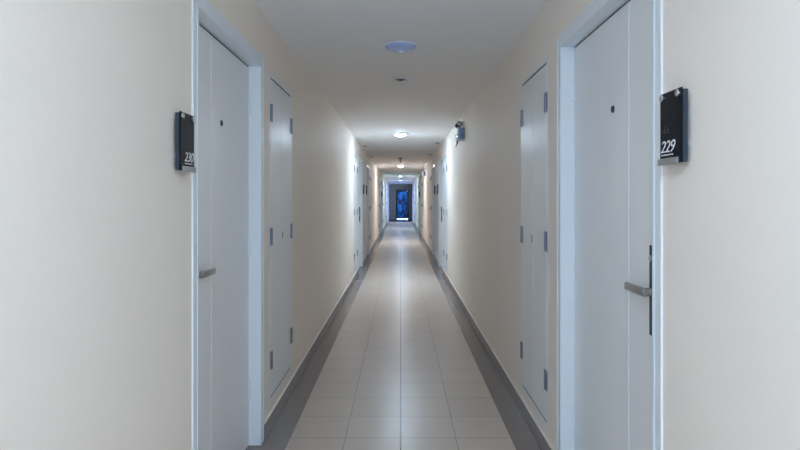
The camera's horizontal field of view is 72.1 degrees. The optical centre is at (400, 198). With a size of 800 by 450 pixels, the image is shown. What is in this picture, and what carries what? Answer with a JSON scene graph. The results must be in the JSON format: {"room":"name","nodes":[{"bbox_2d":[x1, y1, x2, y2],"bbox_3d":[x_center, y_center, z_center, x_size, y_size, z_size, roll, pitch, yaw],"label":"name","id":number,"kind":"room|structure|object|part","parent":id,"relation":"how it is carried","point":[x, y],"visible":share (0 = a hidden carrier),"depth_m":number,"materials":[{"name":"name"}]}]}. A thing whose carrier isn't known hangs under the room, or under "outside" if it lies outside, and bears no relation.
{"room":"apartment building corridor","nodes":[
{"label":"apartment building corridor","id":0,"kind":"room"},
{"bbox_2d":[0,0,386,449],"bbox_3d":[-0.820,0.150,14.700,0.160,2.300,32.600,0,0,0],"label":"wall","id":1,"kind":"structure","parent":0,"point":[96,209],"depth_m":1.42,"materials":[{"name":"beige paint"}]},
{"bbox_2d":[173,111,195,172],"bbox_3d":[-0.726,-0.189,1.847,0.035,0.195,0.124,0,0,0],"label":"number plate","id":2,"kind":"object","parent":1,"relation":"attached to","point":[183,155],"visible":1,"depth_m":1.82,"materials":[{"name":"grey plastic"}]},
{"bbox_3d":[-0.726,-0.189,1.844,0.014,0.187,0.114,0,0,0],"label":"panel","id":3,"kind":"part","parent":2,"relation":"part of","materials":[{"name":"grey"}]},
{"bbox_3d":[-0.717,-0.190,1.844,0.005,0.192,0.118,0,0,0],"label":"panel","id":4,"kind":"part","parent":2,"relation":"part of","materials":[{"name":"black plastic"}]},
{"bbox_2d":[192,0,263,449],"bbox_3d":[-0.804,0.272,2.453,0.141,2.056,1.009,0,0,0],"label":"door","id":5,"kind":"structure","parent":1,"relation":"in","point":[228,72],"depth_m":2.51,"materials":[{"name":"white paint"}]},
{"bbox_3d":[-0.778,0.295,2.199,0.032,0.027,0.146,0,0,0],"label":"lever","id":6,"kind":"part","parent":5,"relation":"part of","materials":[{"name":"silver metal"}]},
{"bbox_2d":[269,71,292,404],"bbox_3d":[-0.763,0.220,3.415,0.074,1.880,0.640,0,0,0],"label":"door","id":7,"kind":"structure","parent":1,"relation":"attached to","point":[280,97],"depth_m":3.35,"materials":[{"name":"paint"}]},
{"bbox_3d":[-0.756,0.220,3.272,0.037,1.810,0.283,0,0,0],"label":"door","id":8,"kind":"part","parent":7,"relation":"part of","materials":[{"name":"paint"}]},
{"bbox_3d":[-0.756,0.220,3.558,0.037,1.810,0.283,0,0,0],"label":"door","id":9,"kind":"part","parent":7,"relation":"part of","materials":[{"name":"paint"}]},
{"bbox_2d":[264,220,387,440],"bbox_3d":[-0.735,1.254,14.700,0.011,0.092,32.600,0,0,0],"label":"baseboard","id":10,"kind":"structure","parent":1,"relation":"attached to","point":[277,408],"depth_m":4.09,"materials":[{"name":"tile"}]},
{"bbox_2d":[354,154,357,270],"bbox_3d":[-0.763,0.220,9.035,0.074,1.880,0.700,0,0,0],"label":"hatch","id":11,"kind":"object","parent":1,"relation":"attached to","point":[355,156],"visible":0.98,"depth_m":9.00,"materials":[{"name":"paint"}]},
{"bbox_3d":[-0.756,0.220,8.877,0.037,1.810,0.313,0,0,0],"label":"door","id":12,"kind":"part","parent":11,"relation":"part of","materials":[{"name":"paint"}]},
{"bbox_3d":[-0.756,0.220,9.194,0.037,1.810,0.313,0,0,0],"label":"door","id":13,"kind":"part","parent":11,"relation":"part of","materials":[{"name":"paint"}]},
{"bbox_2d":[359,157,362,266],"bbox_3d":[-0.804,0.272,10.160,0.141,2.056,0.960,0,0,0],"label":"door","id":14,"kind":"structure","parent":1,"relation":"in","point":[360,159],"depth_m":10.58,"materials":[{"name":"white paint"}]},
{"bbox_2d":[366,164,368,254],"bbox_3d":[-0.804,0.272,12.322,0.141,2.056,1.009,0,0,0],"label":"door","id":15,"kind":"structure","parent":1,"relation":"in","point":[367,166],"depth_m":12.77,"materials":[{"name":"white paint"}]},
{"bbox_2d":[369,169,370,247],"bbox_3d":[-0.763,0.220,13.285,0.074,1.880,0.640,0,0,0],"label":"hatch","id":16,"kind":"object","parent":1,"relation":"attached to","point":[369,169],"visible":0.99,"depth_m":13.07,"materials":[{"name":"paint"}]},
{"bbox_3d":[-0.756,0.220,13.142,0.037,1.810,0.283,0,0,0],"label":"door","id":17,"kind":"part","parent":16,"relation":"part of","materials":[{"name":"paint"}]},
{"bbox_3d":[-0.756,0.220,13.428,0.037,1.810,0.283,0,0,0],"label":"door","id":18,"kind":"part","parent":16,"relation":"part of","materials":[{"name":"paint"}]},
{"bbox_2d":[380,178,380,233],"bbox_3d":[-0.804,0.272,20.030,0.141,2.056,0.960,0,0,0],"label":"door","id":19,"kind":"structure","parent":1,"relation":"in","point":[380,178],"depth_m":20.46,"materials":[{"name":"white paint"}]},
{"bbox_2d":[382,180,382,230],"bbox_3d":[-0.804,0.272,22.192,0.141,2.056,1.009,0,0,0],"label":"door","id":20,"kind":"structure","parent":1,"relation":"in","point":[382,180],"depth_m":22.64,"materials":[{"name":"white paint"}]},
{"bbox_2d":[386,185,386,220],"bbox_3d":[-0.763,0.220,28.775,0.074,1.880,0.700,0,0,0],"label":"hatch","id":21,"kind":"object","parent":1,"relation":"attached to","point":[386,185],"visible":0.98,"depth_m":28.79,"materials":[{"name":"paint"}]},
{"bbox_2d":[246,223,540,449],"bbox_3d":[0.000,1.360,14.650,1.800,0.120,32.700,0,0,0],"label":"floor","id":22,"kind":"structure","parent":0,"point":[400,364],"depth_m":4.03,"materials":[{"name":"tile"}]},
{"bbox_2d":[254,0,546,180],"bbox_3d":[0.000,-1.060,14.650,1.800,0.120,32.700,0,0,0],"label":"ceiling","id":23,"kind":"structure","parent":0,"point":[340,44],"depth_m":3.89,"materials":[{"name":"white paint"}]},
{"bbox_2d":[385,40,415,52],"bbox_3d":[0.000,-0.981,3.570,0.206,0.038,0.206,0,0,0],"label":"recessed light","id":24,"kind":"object","parent":23,"relation":"in","point":[400,46],"visible":1,"depth_m":3.51,"materials":[{"name":"white plastic"}]},
{"bbox_2d":[392,77,408,81],"bbox_3d":[0.000,-1.006,4.580,0.136,0.048,0.136,0,0,0],"label":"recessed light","id":25,"kind":"object","parent":23,"relation":"in","point":[397,79],"visible":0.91,"depth_m":4.57,"materials":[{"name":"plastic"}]},
{"bbox_2d":[394,133,406,135],"bbox_3d":[0.000,-0.979,8.400,0.200,0.042,0.200,0,0,0],"label":"ceiling lamp","id":26,"kind":"object","parent":23,"relation":"attached to","point":[396,134],"visible":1,"depth_m":8.34,"materials":[{"name":"white plastic"}]},
{"bbox_2d":[389,184,411,218],"bbox_3d":[0.000,0.150,35.660,1.600,2.300,0.120,0,0,0],"label":"wall","id":27,"kind":"structure","parent":0,"point":[392,187],"depth_m":35.60,"materials":[{"name":"paint"}]},
{"bbox_2d":[396,190,408,218],"bbox_3d":[0.120,0.350,35.630,0.840,1.900,0.141,0,0,0],"label":"door glass","id":28,"kind":"object","parent":27,"relation":"attached to","point":[402,196],"visible":0.95,"depth_m":35.65,"materials":[{"name":"blue glass"}]},
{"bbox_3d":[0.120,0.350,35.650,0.600,1.640,0.006,0,0,0],"label":"glass pane","id":29,"kind":"part","parent":28,"relation":"part of","materials":[{"name":"blue glass"}]},
{"bbox_2d":[389,219,411,221],"bbox_3d":[0.000,1.360,33.440,1.800,0.120,4.560,0,0,0],"label":"floor","id":30,"kind":"structure","parent":0,"point":[390,220],"depth_m":33.26,"materials":[{"name":"stone"}]},
{"bbox_2d":[387,181,413,221],"bbox_3d":[0.000,0.150,31.079,1.800,2.300,0.182,0,0,0],"label":"portal","id":31,"kind":"object","parent":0,"point":[388,182],"visible":0.69,"depth_m":31.00,"materials":[{"name":"white paint"}]},
{"bbox_2d":[414,0,799,449],"bbox_3d":[0.820,0.150,14.700,0.160,2.300,32.600,0,0,0],"label":"wall","id":32,"kind":"structure","parent":0,"point":[731,211],"depth_m":1.34,"materials":[{"name":"beige paint"}]},
{"bbox_2d":[418,181,418,230],"bbox_3d":[0.804,0.272,22.192,0.141,2.056,1.009,0,0,0],"label":"door","id":33,"kind":"structure","parent":32,"relation":"in","point":[418,181],"depth_m":22.64,"materials":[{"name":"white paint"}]},
{"bbox_2d":[420,179,420,233],"bbox_3d":[0.804,0.272,20.030,0.141,2.056,0.960,0,0,0],"label":"door","id":34,"kind":"structure","parent":32,"relation":"in","point":[420,179],"depth_m":20.46,"materials":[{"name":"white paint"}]},
{"bbox_2d":[421,178,422,232],"bbox_3d":[0.763,0.220,18.905,0.074,1.880,0.700,0,0,0],"label":"hatch","id":35,"kind":"object","parent":32,"relation":"attached to","point":[422,178],"visible":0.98,"depth_m":18.56,"materials":[{"name":"paint"}]},
{"bbox_3d":[0.769,0.220,18.905,0.061,1.880,0.700,0,0,0],"label":"frame","id":36,"kind":"part","parent":35,"relation":"part of","materials":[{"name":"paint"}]},
{"bbox_2d":[430,169,431,247],"bbox_3d":[0.763,0.220,13.285,0.074,1.880,0.640,0,0,0],"label":"hatch","id":37,"kind":"object","parent":32,"relation":"attached to","point":[431,169],"visible":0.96,"depth_m":13.15,"materials":[{"name":"paint"}]},
{"bbox_3d":[0.756,0.220,13.142,0.037,1.810,0.283,0,0,0],"label":"door","id":38,"kind":"part","parent":37,"relation":"part of","materials":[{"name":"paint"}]},
{"bbox_2d":[432,164,434,254],"bbox_3d":[0.804,0.272,12.322,0.141,2.056,1.009,0,0,0],"label":"door","id":39,"kind":"structure","parent":32,"relation":"in","point":[433,166],"depth_m":12.77,"materials":[{"name":"white paint"}]},
{"bbox_2d":[439,156,442,267],"bbox_3d":[0.804,0.272,10.160,0.141,2.056,0.960,0,0,0],"label":"door","id":40,"kind":"structure","parent":32,"relation":"in","point":[441,158],"depth_m":10.58,"materials":[{"name":"white paint"}]},
{"bbox_2d":[443,154,446,270],"bbox_3d":[0.763,0.220,9.035,0.074,1.880,0.700,0,0,0],"label":"hatch","id":41,"kind":"object","parent":32,"relation":"attached to","point":[445,156],"visible":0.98,"depth_m":9.04,"materials":[{"name":"paint"}]},
{"bbox_3d":[0.756,0.220,9.194,0.037,1.810,0.313,0,0,0],"label":"door","id":42,"kind":"part","parent":41,"relation":"part of","materials":[{"name":"paint"}]},
{"bbox_3d":[0.756,0.220,8.877,0.037,1.810,0.313,0,0,0],"label":"door","id":43,"kind":"part","parent":41,"relation":"part of","materials":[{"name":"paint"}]},
{"bbox_2d":[455,121,464,146],"bbox_3d":[0.683,-0.760,6.480,0.115,0.316,0.289,0,0,0],"label":"emergency light","id":44,"kind":"object","parent":32,"relation":"attached to","point":[459,132],"visible":1,"depth_m":6.37,"materials":[{"name":"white plastic"}]},
{"bbox_2d":[414,222,553,449],"bbox_3d":[0.735,1.254,14.700,0.011,0.092,32.600,0,0,0],"label":"baseboard","id":45,"kind":"structure","parent":32,"relation":"attached to","point":[536,430],"depth_m":3.79,"materials":[{"name":"tile"}]},
{"bbox_2d":[520,56,547,429],"bbox_3d":[0.763,0.220,3.065,0.074,1.880,0.620,0,0,0],"label":"door","id":46,"kind":"structure","parent":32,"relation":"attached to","point":[534,87],"depth_m":3.03,"materials":[{"name":"paint"}]},
{"bbox_3d":[0.756,0.220,3.204,0.037,1.810,0.273,0,0,0],"label":"door","id":47,"kind":"part","parent":46,"relation":"part of","materials":[{"name":"paint"}]},
{"bbox_3d":[0.756,0.220,2.926,0.037,1.810,0.273,0,0,0],"label":"door","id":48,"kind":"part","parent":46,"relation":"part of","materials":[{"name":"paint"}]},
{"bbox_2d":[557,0,662,449],"bbox_3d":[0.804,0.272,2.070,0.141,2.056,1.035,0,0,0],"label":"door","id":49,"kind":"structure","parent":32,"relation":"in","point":[610,57],"depth_m":2.11,"materials":[{"name":"white paint"}]},
{"bbox_3d":[0.778,0.295,1.803,0.032,0.027,0.146,0,0,0],"label":"lever","id":50,"kind":"part","parent":49,"relation":"part of","materials":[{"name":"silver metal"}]},
{"bbox_3d":[0.797,0.290,1.744,0.006,0.287,0.028,0,0,0],"label":"handle plate","id":51,"kind":"part","parent":49,"relation":"part of","materials":[{"name":"grey metal"}]},
{"bbox_2d":[657,87,689,165],"bbox_3d":[0.726,-0.189,1.460,0.035,0.195,0.119,0,0,0],"label":"number plate","id":52,"kind":"object","parent":32,"relation":"attached to","point":[674,143],"visible":1,"depth_m":1.43,"materials":[{"name":"grey plastic"}]},
{"bbox_3d":[0.717,-0.190,1.456,0.005,0.192,0.113,0,0,0],"label":"panel","id":53,"kind":"part","parent":52,"relation":"part of","materials":[{"name":"black plastic"}]},
{"bbox_3d":[0.726,-0.189,1.456,0.014,0.187,0.109,0,0,0],"label":"panel","id":54,"kind":"part","parent":52,"relation":"part of","materials":[{"name":"grey"}]}
]}

